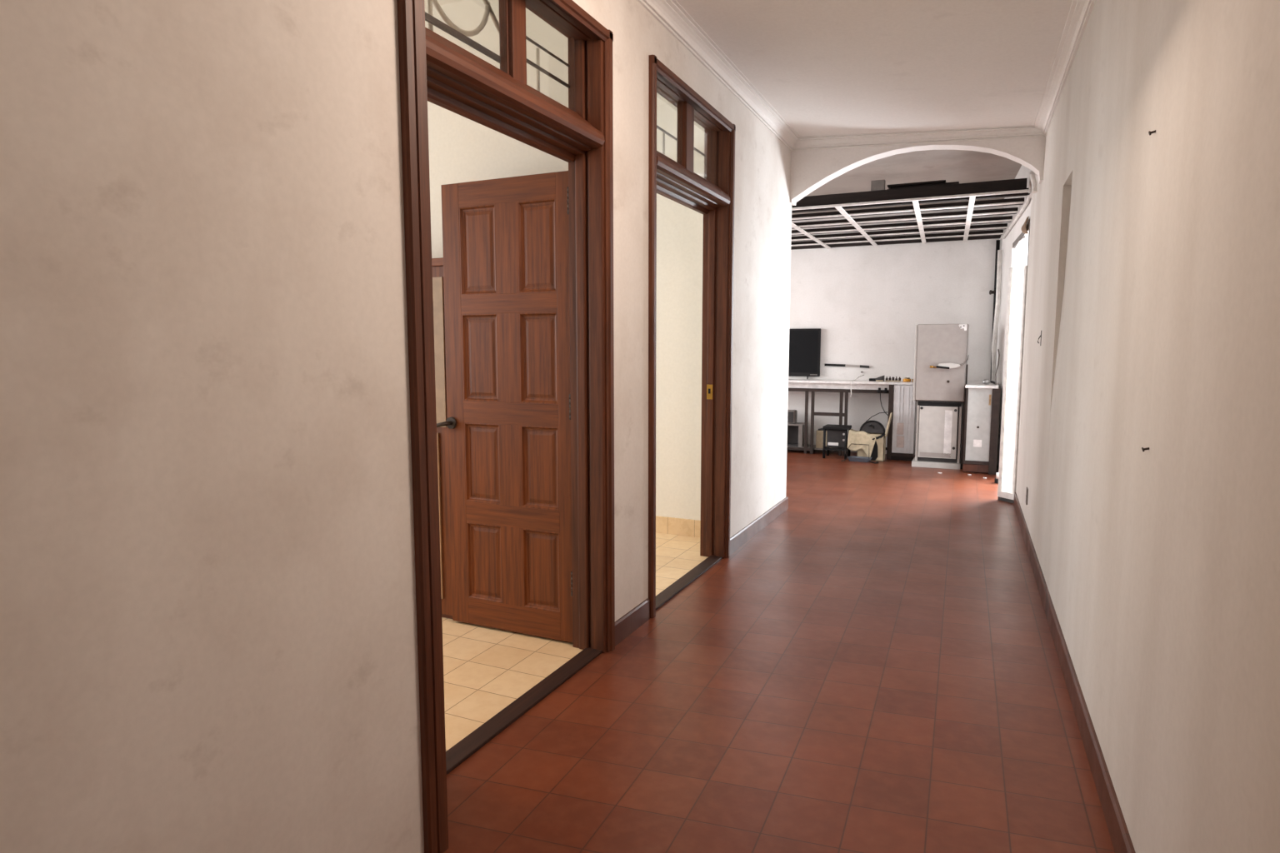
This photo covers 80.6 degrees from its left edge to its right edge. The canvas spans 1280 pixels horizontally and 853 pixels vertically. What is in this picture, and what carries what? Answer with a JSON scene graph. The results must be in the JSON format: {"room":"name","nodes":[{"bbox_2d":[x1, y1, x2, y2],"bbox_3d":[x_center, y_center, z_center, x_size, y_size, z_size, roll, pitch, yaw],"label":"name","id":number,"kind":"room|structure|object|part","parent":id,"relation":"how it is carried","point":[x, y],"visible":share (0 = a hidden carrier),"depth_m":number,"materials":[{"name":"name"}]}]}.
{"room":"home hallway","nodes":[
{"label":"home hallway","id":0,"kind":"room"},
{"bbox_2d":[0,0,424,852],"bbox_3d":[-1.597,-0.185,-0.248,0.208,3.020,4.645,3,7,25],"label":"wall","id":1,"kind":"structure","parent":0,"point":[208,632],"depth_m":1.32,"materials":[{"name":"paint"}]},
{"bbox_2d":[427,100,568,258],"bbox_3d":[-1.489,-0.572,4.012,2.895,2.900,0.100,3,7,25],"label":"wall","id":2,"kind":"structure","parent":0,"point":[462,149],"depth_m":3.57,"materials":[{"name":"beige paint"}]},
{"bbox_2d":[655,193,703,520],"bbox_3d":[-0.736,-0.741,5.632,2.895,2.900,0.100,3,7,25],"label":"wall","id":3,"kind":"structure","parent":0,"point":[679,227],"depth_m":5.14,"materials":[{"name":"beige paint"}]},
{"bbox_2d":[655,515,700,537],"bbox_3d":[-0.705,0.650,5.702,2.775,0.118,0.012,3,7,25],"label":"baseboard","id":4,"kind":"structure","parent":3,"relation":"attached to","point":[681,527],"depth_m":5.25,"materials":[{"name":"beige tile"}]},
{"bbox_2d":[572,0,791,621],"bbox_3d":[-0.810,-0.405,1.847,0.152,3.020,9.130,3,7,25],"label":"wall","id":5,"kind":"structure","parent":0,"point":[762,206],"depth_m":3.63,"materials":[{"name":"paint"}]},
{"bbox_2d":[396,0,614,852],"bbox_3d":[-0.486,-0.267,2.509,0.365,2.607,1.439,2,6,17],"label":"door frame","id":6,"kind":"structure","parent":5,"relation":"in","point":[537,74],"depth_m":2.65,"materials":[{"name":"brown wood"}]},
{"bbox_3d":[-0.570,-0.178,1.946,0.219,2.548,0.273,3,7,25],"label":"corner post","id":7,"kind":"part","parent":6,"relation":"part of","materials":[{"name":"brown wood"}]},
{"bbox_3d":[-0.586,-1.332,2.335,0.006,0.309,0.595,3,7,25],"label":"transom pane","id":8,"kind":"part","parent":6,"relation":"part of","materials":[{"name":"clear glass"}]},
{"bbox_2d":[436,170,572,642],"bbox_3d":[-0.627,-0.066,3.339,0.749,2.010,0.103,3,7,25],"label":"door leaf","id":9,"kind":"structure","parent":6,"relation":"attached to","point":[506,240],"depth_m":3.34,"materials":[{"name":"brown wood"}]},
{"bbox_3d":[-0.924,-0.004,3.458,0.117,0.043,0.057,3,7,25],"label":"lever","id":10,"kind":"part","parent":9,"relation":"part of","materials":[{"name":"metal"}]},
{"bbox_3d":[-0.709,-0.777,3.333,0.196,0.386,0.024,3,7,25],"label":"panel","id":11,"kind":"part","parent":9,"relation":"part of","materials":[{"name":"brown wood"}]},
{"bbox_3d":[-0.709,-0.308,3.382,0.196,0.391,0.024,3,7,25],"label":"panel","id":12,"kind":"part","parent":9,"relation":"part of","materials":[{"name":"brown wood"}]},
{"bbox_3d":[-0.709,0.166,3.432,0.196,0.366,0.024,3,7,25],"label":"panel","id":13,"kind":"part","parent":9,"relation":"part of","materials":[{"name":"brown wood"}]},
{"bbox_3d":[-0.709,0.624,3.480,0.196,0.362,0.024,3,7,25],"label":"panel","id":14,"kind":"part","parent":9,"relation":"part of","materials":[{"name":"brown wood"}]},
{"bbox_3d":[-0.569,-1.014,3.249,0.500,0.104,0.036,3,7,25],"label":"rail","id":15,"kind":"part","parent":9,"relation":"part of","materials":[{"name":"brown wood"}]},
{"bbox_3d":[-0.569,-0.537,3.300,0.500,0.083,0.036,3,7,25],"label":"rail","id":16,"kind":"part","parent":9,"relation":"part of","materials":[{"name":"brown wood"}]},
{"bbox_3d":[-0.569,-0.059,3.350,0.500,0.098,0.036,3,7,25],"label":"rail","id":17,"kind":"part","parent":9,"relation":"part of","materials":[{"name":"brown wood"}]},
{"bbox_3d":[-0.569,0.402,3.398,0.500,0.096,0.036,3,7,25],"label":"rail","id":18,"kind":"part","parent":9,"relation":"part of","materials":[{"name":"brown wood"}]},
{"bbox_3d":[-0.569,0.871,3.447,0.500,0.124,0.036,3,7,25],"label":"rail","id":19,"kind":"part","parent":9,"relation":"part of","materials":[{"name":"brown wood"}]},
{"bbox_3d":[-0.432,-0.763,3.206,0.193,0.386,0.024,3,7,25],"label":"panel","id":20,"kind":"part","parent":9,"relation":"part of","materials":[{"name":"brown wood"}]},
{"bbox_3d":[-0.432,-0.294,3.255,0.193,0.391,0.024,3,7,25],"label":"panel","id":21,"kind":"part","parent":9,"relation":"part of","materials":[{"name":"brown wood"}]},
{"bbox_3d":[-0.432,0.179,3.305,0.193,0.366,0.024,3,7,25],"label":"panel","id":22,"kind":"part","parent":9,"relation":"part of","materials":[{"name":"brown wood"}]},
{"bbox_3d":[-0.432,0.637,3.353,0.193,0.362,0.024,3,7,25],"label":"panel","id":23,"kind":"part","parent":9,"relation":"part of","materials":[{"name":"brown wood"}]},
{"bbox_3d":[-0.344,-1.387,2.854,0.006,0.309,0.402,3,7,25],"label":"transom pane","id":24,"kind":"part","parent":6,"relation":"part of","materials":[{"name":"clear glass"}]},
{"bbox_3d":[-0.372,-1.491,2.474,0.028,0.049,1.201,3,7,25],"label":"head casing","id":25,"kind":"part","parent":6,"relation":"part of","materials":[{"name":"brown wood"}]},
{"bbox_3d":[-0.129,-0.302,3.126,0.028,2.548,0.048,3,7,25],"label":"casing","id":26,"kind":"part","parent":6,"relation":"part of","materials":[{"name":"brown wood"}]},
{"bbox_2d":[615,598,649,646],"bbox_3d":[-0.040,0.894,3.457,0.014,0.100,0.387,3,7,25],"label":"baseboard","id":27,"kind":"structure","parent":5,"relation":"attached to","point":[625,626],"depth_m":3.45,"materials":[{"name":"wood"}]},
{"bbox_2d":[648,55,735,618],"bbox_3d":[0.206,-0.429,4.090,0.235,2.601,1.193,3,7,25],"label":"door frame","id":28,"kind":"structure","parent":5,"relation":"in","point":[692,144],"depth_m":4.36,"materials":[{"name":"brown wood"}]},
{"bbox_3d":[0.060,-0.370,3.530,0.028,2.600,0.048,3,7,25],"label":"casing","id":29,"kind":"part","parent":28,"relation":"part of","materials":[{"name":"brown wood"}]},
{"bbox_3d":[0.115,-1.502,3.702,0.006,0.360,0.487,3,7,25],"label":"transom pane","id":30,"kind":"part","parent":28,"relation":"part of","materials":[{"name":"clear glass"}]},
{"bbox_3d":[0.300,-1.694,3.913,0.028,0.049,1.191,3,7,25],"label":"head casing","id":31,"kind":"part","parent":28,"relation":"part of","materials":[{"name":"brown wood"}]},
{"bbox_3d":[0.361,-1.558,4.233,0.006,0.360,0.489,3,7,25],"label":"transom pane","id":32,"kind":"part","parent":28,"relation":"part of","materials":[{"name":"clear glass"}]},
{"bbox_3d":[0.425,-0.210,4.595,0.038,0.090,0.003,3,7,25],"label":"strike plate","id":33,"kind":"part","parent":28,"relation":"part of","materials":[{"name":"gold metal"}]},
{"bbox_3d":[0.541,-0.478,4.563,0.028,2.600,0.048,3,7,25],"label":"casing","id":34,"kind":"part","parent":28,"relation":"part of","materials":[{"name":"brown wood"}]},
{"bbox_2d":[637,0,799,150],"bbox_3d":[0.251,-1.923,3.707,0.087,0.083,4.467,3,7,25],"label":"trim","id":35,"kind":"structure","parent":5,"relation":"attached to","point":[669,13],"depth_m":4.07,"materials":[{"name":"white paint"}]},
{"bbox_2d":[730,496,788,554],"bbox_3d":[0.869,0.690,5.410,0.014,0.100,1.525,3,7,25],"label":"baseboard","id":36,"kind":"structure","parent":5,"relation":"attached to","point":[737,540],"depth_m":5.29,"materials":[{"name":"white wood"}]},
{"bbox_2d":[441,450,1114,852],"bbox_3d":[-0.471,0.962,3.865,6.400,0.120,13.200,3,7,25],"label":"floor","id":37,"kind":"structure","parent":0,"point":[877,668],"depth_m":2.76,"materials":[{"name":"red tile"}]},
{"bbox_2d":[431,257,452,619],"bbox_3d":[-1.154,0.058,3.741,0.685,1.705,0.202,3,7,25],"label":"wardrobe","id":38,"kind":"object","parent":37,"relation":"on","point":[437,263],"visible":0.24,"depth_m":3.54,"materials":[{"name":"brown wood"}]},
{"bbox_3d":[-1.154,-0.773,3.654,0.685,0.035,0.202,3,7,25],"label":"moulding","id":39,"kind":"part","parent":38,"relation":"part of","materials":[{"name":"brown wood"}]},
{"bbox_3d":[-1.188,-0.354,3.612,0.635,0.690,0.010,3,7,25],"label":"panel","id":40,"kind":"part","parent":38,"relation":"part of","materials":[{"name":"laminate"}]},
{"bbox_3d":[-1.211,0.416,3.704,0.585,0.800,0.010,3,7,25],"label":"panel","id":41,"kind":"part","parent":38,"relation":"part of","materials":[{"name":"beige laminate"}]},
{"bbox_2d":[822,424,851,459],"bbox_3d":[2.333,0.179,8.943,0.290,0.378,0.270,3,7,25],"label":"stool","id":42,"kind":"object","parent":37,"relation":"on","point":[846,427],"visible":0.84,"depth_m":8.86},
{"bbox_3d":[2.171,0.201,8.893,0.030,0.345,0.030,-5,8,-42],"label":"leg","id":43,"kind":"part","parent":42,"relation":"part of","materials":[{"name":"black metal"}]},
{"bbox_3d":[2.268,0.179,9.101,0.030,0.345,0.030,-5,8,-42],"label":"leg","id":44,"kind":"part","parent":42,"relation":"part of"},
{"bbox_2d":[826,429,844,448],"bbox_3d":[2.334,0.138,8.941,0.210,0.209,0.165,3,7,25],"label":"toolbox","id":45,"kind":"object","parent":42,"relation":"on","point":[836,438],"visible":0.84,"depth_m":8.87,"materials":[{"name":"grey plastic"}]},
{"bbox_2d":[828,442,838,445],"bbox_3d":[2.275,0.207,8.891,0.120,0.035,0.011,3,7,25],"label":"tray","id":46,"kind":"object","parent":45,"relation":"on","point":[829,443],"depth_m":8.88,"materials":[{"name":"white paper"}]},
{"bbox_3d":[2.333,0.008,8.925,0.290,0.033,0.270,3,7,25],"label":"seat","id":47,"kind":"part","parent":42,"relation":"part of","materials":[{"name":"black plastic"}]},
{"bbox_3d":[2.398,0.212,8.789,0.030,0.345,0.030,0,6,2],"label":"leg","id":48,"kind":"part","parent":42,"relation":"part of","materials":[{"name":"black metal"}]},
{"bbox_3d":[2.495,0.190,8.997,0.030,0.345,0.030,0,6,2],"label":"leg","id":49,"kind":"part","parent":42,"relation":"part of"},
{"bbox_2d":[786,379,913,459],"bbox_3d":[1.940,-0.135,9.439,2.825,0.900,0.495,3,7,25],"label":"workbench","id":50,"kind":"object","parent":37,"relation":"on","point":[796,385],"visible":0.56,"depth_m":9.07,"materials":[{"name":"metal"}]},
{"bbox_2d":[786,422,804,447],"bbox_3d":[1.874,0.095,9.558,0.425,0.280,0.270,3,7,25],"label":"box","id":51,"kind":"object","parent":50,"relation":"on","point":[795,431],"visible":0.48,"depth_m":9.54,"materials":[{"name":"plastic"}]},
{"bbox_2d":[787,410,797,423],"bbox_3d":[1.855,-0.127,9.529,0.235,0.165,0.136,3,7,25],"label":"speaker","id":52,"kind":"object","parent":51,"relation":"on","point":[792,414],"visible":0.47,"depth_m":9.44},
{"bbox_3d":[1.874,-0.035,9.544,0.425,0.018,0.270,3,7,25],"label":"lid","id":53,"kind":"part","parent":51,"relation":"part of","materials":[{"name":"grey plastic"}]},
{"bbox_3d":[1.368,0.248,9.606,1.680,0.033,0.028,3,7,25],"label":"rail","id":54,"kind":"part","parent":50,"relation":"part of","materials":[{"name":"metal"}]},
{"bbox_2d":[789,445,815,448],"bbox_3d":[1.442,0.222,9.764,1.680,0.013,0.325,3,7,25],"label":"shelf","id":55,"kind":"object","parent":50,"relation":"attached to","point":[805,446],"depth_m":9.32,"materials":[{"name":"grey plastic"}]},
{"bbox_2d":[788,328,820,379],"bbox_3d":[1.814,-0.928,9.662,0.980,0.640,0.056,3,7,25],"label":"television","id":56,"kind":"object","parent":50,"relation":"on","point":[804,343],"visible":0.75,"depth_m":9.51,"materials":[{"name":"grey plastic"}]},
{"bbox_3d":[2.040,-0.049,9.263,0.034,0.765,0.034,3,7,25],"label":"post","id":57,"kind":"part","parent":50,"relation":"part of","materials":[{"name":"metal"}]},
{"bbox_3d":[2.108,-0.045,9.232,0.034,0.765,0.034,3,7,25],"label":"post","id":58,"kind":"part","parent":50,"relation":"part of","materials":[{"name":"metal"}]},
{"bbox_2d":[815,430,832,448],"bbox_3d":[2.296,0.149,9.344,0.187,0.216,0.232,3,7,25],"label":"cardboard box","id":59,"kind":"object","parent":50,"relation":"on","point":[819,436],"visible":0.36,"depth_m":9.26,"materials":[{"name":"beige cardboard"}]},
{"bbox_3d":[2.289,-0.148,9.136,0.370,0.040,0.028,3,7,25],"label":"shelf rail","id":60,"kind":"part","parent":50,"relation":"part of","materials":[{"name":"metal"}]},
{"bbox_3d":[1.770,-0.461,9.340,2.570,0.038,0.035,3,7,25],"label":"rail","id":61,"kind":"part","parent":50,"relation":"part of","materials":[{"name":"metal"}]},
{"bbox_3d":[2.416,-0.030,9.090,0.034,0.765,0.034,3,7,25],"label":"post","id":62,"kind":"part","parent":50,"relation":"part of","materials":[{"name":"metal"}]},
{"bbox_3d":[2.471,-0.028,9.065,0.034,0.765,0.034,3,7,25],"label":"post","id":63,"kind":"part","parent":50,"relation":"part of","materials":[{"name":"metal"}]},
{"bbox_2d":[850,375,864,396],"bbox_3d":[2.608,-0.495,9.082,0.033,0.252,0.454,4,7,34],"label":"cord","id":64,"kind":"object","parent":50,"relation":"on","point":[862,375],"visible":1,"depth_m":8.93,"materials":[{"name":"plastic"}]},
{"bbox_2d":[869,375,884,381],"bbox_3d":[2.801,-0.571,8.935,0.170,0.071,0.100,3,7,25],"label":"power tool","id":65,"kind":"object","parent":50,"relation":"on","point":[880,378],"visible":1,"depth_m":8.89,"materials":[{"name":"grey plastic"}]},
{"bbox_3d":[2.900,-0.049,8.750,0.050,0.872,0.040,3,7,25],"label":"post","id":66,"kind":"part","parent":50,"relation":"part of","materials":[{"name":"wood"}]},
{"bbox_2d":[902,377,910,382],"bbox_3d":[3.111,-0.546,8.799,0.090,0.049,0.090,3,7,25],"label":"tape roll","id":67,"kind":"object","parent":50,"relation":"on","point":[906,379],"visible":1,"depth_m":8.77,"materials":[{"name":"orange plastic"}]},
{"bbox_3d":[2.803,-0.421,8.836,0.060,0.065,0.018,3,7,25],"label":"clip","id":68,"kind":"object","parent":50,"relation":"attached to","visible":0},
{"bbox_2d":[880,390,888,415],"bbox_3d":[2.837,-0.272,8.776,0.015,0.290,0.156,-3,6,-23],"label":"hanging wire","id":69,"kind":"object","parent":68,"relation":"hanging from","point":[880,391],"visible":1,"depth_m":8.81,"materials":[{"name":"grey plastic"}]},
{"bbox_2d":[845,443,871,462],"bbox_3d":[2.500,0.303,8.642,0.286,0.193,0.130,3,7,29],"label":"tray","id":70,"kind":"object","parent":37,"relation":"on","point":[852,458],"visible":1,"depth_m":8.62,"materials":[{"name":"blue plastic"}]},
{"bbox_2d":[870,441,877,459],"bbox_3d":[2.675,0.266,8.672,0.115,0.238,0.008,3,7,25],"label":"scrap","id":71,"kind":"object","parent":37,"relation":"on","point":[874,453],"visible":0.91,"depth_m":8.66,"materials":[{"name":"black fabric"}]},
{"bbox_2d":[856,412,892,461],"bbox_3d":[2.711,0.111,8.722,0.365,0.560,0.140,3,7,25],"label":"carton","id":72,"kind":"object","parent":37,"relation":"on","point":[881,442],"visible":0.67,"depth_m":8.65,"materials":[{"name":"beige cardboard"}]},
{"bbox_2d":[847,429,875,457],"bbox_3d":[2.583,0.204,8.760,0.320,0.332,0.186,3,7,25],"label":"draped cloth","id":73,"kind":"object","parent":72,"relation":"on","point":[855,437],"visible":0.94,"depth_m":8.69,"materials":[{"name":"beige fabric"}]},
{"bbox_2d":[859,420,885,439],"bbox_3d":[2.681,0.042,8.697,0.295,0.231,0.147,3,7,25],"label":"bag","id":74,"kind":"object","parent":72,"relation":"on","point":[872,427],"visible":0.99,"depth_m":8.67,"materials":[{"name":"black fabric"}]},
{"bbox_2d":[890,385,914,460],"bbox_3d":[3.033,-0.040,8.686,0.245,0.868,0.035,3,7,25],"label":"panel","id":75,"kind":"object","parent":37,"relation":"on","point":[903,404],"visible":0.92,"depth_m":8.68,"materials":[{"name":"metal"}]},
{"bbox_3d":[3.033,0.327,8.725,0.245,0.040,0.035,3,7,25],"label":"rail","id":76,"kind":"part","parent":75,"relation":"part of","materials":[{"name":"metal"}]},
{"bbox_2d":[911,400,963,469],"bbox_3d":[3.289,0.073,8.327,0.490,0.718,0.420,3,7,25],"label":"base cabinet","id":77,"kind":"object","parent":37,"relation":"on","point":[939,424],"visible":0.96,"depth_m":8.14,"materials":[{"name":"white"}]},
{"bbox_3d":[3.216,0.062,8.153,0.384,0.560,0.026,3,7,25],"label":"door","id":78,"kind":"part","parent":77,"relation":"part of","materials":[{"name":"white paint"}]},
{"bbox_2d":[912,324,969,402],"bbox_3d":[3.271,-0.691,8.188,0.541,0.829,0.460,3,7,25],"label":"panel","id":79,"kind":"object","parent":77,"relation":"on","point":[935,344],"depth_m":8.06,"materials":[{"name":"grey metal"}]},
{"bbox_3d":[3.270,-0.684,7.987,0.375,0.152,0.093,3,7,25],"label":"lock bracket","id":80,"kind":"part","parent":79,"relation":"part of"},
{"bbox_2d":[960,364,967,469],"bbox_3d":[3.470,-0.103,8.080,0.027,1.120,0.080,3,7,25],"label":"steel post","id":81,"kind":"object","parent":37,"relation":"on","point":[964,402],"visible":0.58,"depth_m":8.05,"materials":[{"name":"black metal"}]},
{"bbox_2d":[962,381,1000,474],"bbox_3d":[3.721,-0.014,8.227,0.330,0.912,1.060,3,7,25],"label":"base cabinet","id":82,"kind":"object","parent":37,"relation":"on","point":[982,401],"visible":0.94,"depth_m":7.78,"materials":[{"name":"metal"}]},
{"bbox_3d":[3.549,-0.043,8.199,0.020,0.795,0.810,3,7,25],"label":"frame","id":83,"kind":"part","parent":82,"relation":"part of","materials":[{"name":"metal"}]},
{"bbox_3d":[3.490,0.375,7.838,0.250,0.036,0.040,3,7,25],"label":"rail","id":84,"kind":"part","parent":82,"relation":"part of","materials":[{"name":"metal"}]},
{"bbox_3d":[3.497,-0.019,7.799,0.230,0.756,0.020,3,7,25],"label":"panel","id":85,"kind":"part","parent":82,"relation":"part of","materials":[{"name":"grey metal"}]},
{"bbox_2d":[965,381,998,388],"bbox_3d":[3.712,-0.455,8.185,0.310,0.027,1.060,3,7,25],"label":"shelf","id":86,"kind":"object","parent":82,"relation":"attached to","point":[970,384],"depth_m":7.77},
{"bbox_2d":[982,379,994,384],"bbox_3d":[3.663,-0.470,7.913,0.139,0.058,0.067,2,6,15],"label":"shower head","id":87,"kind":"object","parent":82,"relation":"on","point":[985,381],"visible":0.98,"depth_m":7.90},
{"bbox_3d":[3.631,0.052,7.733,0.075,0.884,0.060,3,7,25],"label":"corner post","id":88,"kind":"part","parent":82,"relation":"part of","materials":[{"name":"metal"}]},
{"bbox_2d":[995,349,999,384],"bbox_3d":[3.736,-0.625,7.896,0.028,0.368,0.202,4,7,30],"label":"flexible hose","id":89,"kind":"object","parent":82,"relation":"on","point":[997,349],"visible":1,"depth_m":7.91,"materials":[{"name":"grey plastic"}]},
{"bbox_2d":[994,472,998,483],"bbox_3d":[3.445,0.495,7.261,0.060,0.099,0.053,3,7,25],"label":"door stop","id":90,"kind":"object","parent":37,"relation":"on","point":[996,480],"visible":0.52,"depth_m":7.25,"materials":[{"name":"white plastic"}]},
{"bbox_2d":[676,0,1072,136],"bbox_3d":[0.176,-1.757,1.217,2.350,0.399,9.077,3,7,25],"label":"ceiling","id":91,"kind":"structure","parent":0,"point":[826,67],"depth_m":3.93,"materials":[{"name":"paint"}]},
{"bbox_2d":[787,205,1003,455],"bbox_3d":[1.885,-1.230,9.713,5.400,3.020,0.150,3,7,25],"label":"wall","id":92,"kind":"structure","parent":0,"point":[867,303],"depth_m":9.14,"materials":[{"name":"paint"}]},
{"bbox_2d":[824,363,869,368],"bbox_3d":[2.561,-0.751,9.352,0.540,0.052,0.025,3,7,25],"label":"wall rail","id":93,"kind":"object","parent":92,"relation":"attached to","point":[825,364],"visible":1,"depth_m":9.34,"materials":[{"name":"black metal"}]},
{"bbox_2d":[790,178,1032,249],"bbox_3d":[1.275,-2.129,8.224,5.259,0.116,2.840,3,7,25],"label":"frame","id":94,"kind":"object","parent":92,"relation":"attached to","point":[971,192],"visible":0.42,"depth_m":7.06,"materials":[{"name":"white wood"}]},
{"bbox_2d":[870,180,885,190],"bbox_3d":[2.020,-2.041,6.402,0.110,0.086,0.060,3,7,25],"label":"block","id":95,"kind":"object","parent":94,"relation":"on","point":[877,185],"visible":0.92,"depth_m":6.37,"materials":[{"name":"grey plastic"}]},
{"bbox_2d":[887,184,948,189],"bbox_3d":[2.361,-2.004,6.380,0.500,0.015,0.180,3,7,25],"label":"plank","id":96,"kind":"object","parent":94,"relation":"on","point":[943,184],"visible":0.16,"depth_m":6.30,"materials":[{"name":"brown wood"}]},
{"bbox_2d":[890,181,959,189],"bbox_3d":[2.408,-2.022,6.384,0.540,0.015,0.180,3,7,25],"label":"plank","id":97,"kind":"object","parent":96,"relation":"on","point":[953,182],"visible":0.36,"depth_m":6.29,"materials":[{"name":"brown wood"}]},
{"bbox_2d":[887,180,946,189],"bbox_3d":[2.343,-2.040,6.385,0.460,0.015,0.180,3,7,25],"label":"plank","id":98,"kind":"object","parent":97,"relation":"on","point":[940,181],"visible":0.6,"depth_m":6.31,"materials":[{"name":"brown wood"}]},
{"bbox_2d":[989,240,999,380],"bbox_3d":[4.010,-1.313,8.572,0.088,1.575,0.052,0,6,-1],"label":"drain pipe","id":99,"kind":"object","parent":92,"relation":"attached to","point":[997,242],"visible":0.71,"depth_m":8.54,"materials":[{"name":"metal"}]},
{"bbox_2d":[791,150,1021,214],"bbox_3d":[1.253,-2.557,7.841,5.700,0.150,3.710,3,7,25],"label":"ceiling","id":100,"kind":"structure","parent":0,"point":[951,166],"depth_m":7.14,"materials":[{"name":"white paint"}]},
{"bbox_2d":[790,136,1045,205],"bbox_3d":[1.964,-1.992,5.457,1.748,0.615,0.143,3,7,25],"label":"wall","id":101,"kind":"structure","parent":0,"point":[810,169],"depth_m":5.54,"materials":[{"name":"paint"}]},
{"bbox_2d":[790,125,1043,151],"bbox_3d":[1.910,-2.053,5.348,1.715,0.168,0.087,3,7,25],"label":"trim","id":102,"kind":"structure","parent":101,"relation":"attached to","point":[845,141],"depth_m":5.35,"materials":[{"name":"white paint"}]},
{"bbox_2d":[995,165,1031,471],"bbox_3d":[3.715,-0.988,7.414,0.170,3.020,2.830,2,6,21],"label":"wall","id":103,"kind":"structure","parent":0,"point":[1023,172],"depth_m":7.86,"materials":[{"name":"paint"}]},
{"bbox_2d":[991,250,1002,380],"bbox_3d":[3.934,-1.220,8.336,0.075,1.432,0.050,-2,6,-20],"label":"pipe","id":104,"kind":"object","parent":103,"relation":"attached to","point":[999,252],"visible":0.92,"depth_m":8.32,"materials":[{"name":"white plastic"}]},
{"bbox_2d":[1001,170,1034,239],"bbox_3d":[3.477,-1.996,6.979,0.046,0.191,2.511,2,6,21],"label":"conduit pipe","id":105,"kind":"object","parent":103,"relation":"attached to","point":[1027,200],"visible":0.8,"depth_m":6.52,"materials":[{"name":"white plastic"}]},
{"bbox_2d":[1010,223,1029,267],"bbox_3d":[3.434,-0.562,6.798,0.132,2.300,1.312,2,6,21],"label":"window","id":106,"kind":"structure","parent":103,"relation":"in","point":[1018,253],"depth_m":7.25,"materials":[{"name":"white glass"}]},
{"bbox_2d":[997,265,1027,503],"bbox_3d":[3.106,-0.338,6.295,0.028,1.960,0.172,-2,6,-21],"label":"door","id":107,"kind":"structure","parent":106,"relation":"attached to","point":[1017,276],"depth_m":6.29,"materials":[{"name":"white"}]},
{"bbox_3d":[3.106,0.582,6.391,0.028,0.050,0.172,-2,6,-21],"label":"rail","id":108,"kind":"part","parent":107,"relation":"part of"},
{"bbox_3d":[3.110,-1.293,6.191,0.010,0.040,0.127,-2,6,-21],"label":"rail","id":109,"kind":"part","parent":107,"relation":"part of","materials":[{"name":"white"}]},
{"bbox_3d":[3.647,-0.624,7.389,0.115,2.300,0.040,3,7,25],"label":"post","id":110,"kind":"part","parent":106,"relation":"part of","materials":[{"name":"white plastic"}]},
{"bbox_2d":[1014,235,1024,248],"bbox_3d":[3.322,-1.618,6.630,0.041,0.055,0.437,2,6,18],"label":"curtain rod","id":111,"kind":"object","parent":106,"relation":"attached to","point":[1023,237],"visible":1,"depth_m":6.51,"materials":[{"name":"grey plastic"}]},
{"bbox_2d":[1020,216,1029,234],"bbox_3d":[3.203,-1.654,6.280,0.038,0.140,0.302,2,6,21],"label":"rag","id":112,"kind":"object","parent":106,"relation":"hanging from","point":[1023,228],"visible":1,"depth_m":6.17,"materials":[{"name":"beige fabric"}]},
{"bbox_3d":[3.202,-0.500,6.208,0.110,2.300,0.030,3,7,25],"label":"post","id":113,"kind":"part","parent":106,"relation":"part of","materials":[{"name":"grey plastic"}]},
{"bbox_2d":[1015,0,1279,852],"bbox_3d":[1.211,-0.365,1.470,0.200,3.020,10.148,3,7,23],"label":"wall","id":114,"kind":"structure","parent":0,"point":[1153,282],"depth_m":1.68,"materials":[{"name":"paint"}]},
{"bbox_2d":[1025,487,1028,504],"bbox_3d":[2.656,0.477,5.184,0.010,0.110,0.090,3,7,25],"label":"wall outlet","id":115,"kind":"object","parent":114,"relation":"attached to","point":[1027,488],"visible":1,"depth_m":5.15,"materials":[{"name":"grey plastic"}]},
{"bbox_2d":[1029,173,1037,193],"bbox_3d":[2.737,-1.692,5.248,0.037,0.137,0.068,-1,6,-10],"label":"conduit","id":116,"kind":"object","parent":114,"relation":"attached to","point":[1034,189],"visible":1,"depth_m":5.24,"materials":[{"name":"white plastic"}]},
{"bbox_2d":[1032,0,1095,136],"bbox_3d":[0.868,-1.535,0.911,0.087,0.063,9.070,3,7,23],"label":"trim","id":117,"kind":"structure","parent":114,"relation":"attached to","point":[1080,11],"depth_m":3.81,"materials":[{"name":"white paint"}]},
{"bbox_2d":[1013,492,1135,852],"bbox_3d":[1.112,1.083,1.662,0.014,0.100,10.134,3,7,23],"label":"baseboard","id":118,"kind":"structure","parent":114,"relation":"attached to","point":[1117,829],"depth_m":2.51,"materials":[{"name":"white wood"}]},
{"bbox_2d":[1148,130,1155,135],"bbox_3d":[1.311,-0.752,1.929,0.020,0.013,0.011,3,7,25],"label":"nail","id":119,"kind":"object","parent":114,"relation":"attached to","point":[1150,132],"visible":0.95,"depth_m":1.93,"materials":[{"name":"metal"}]}
]}

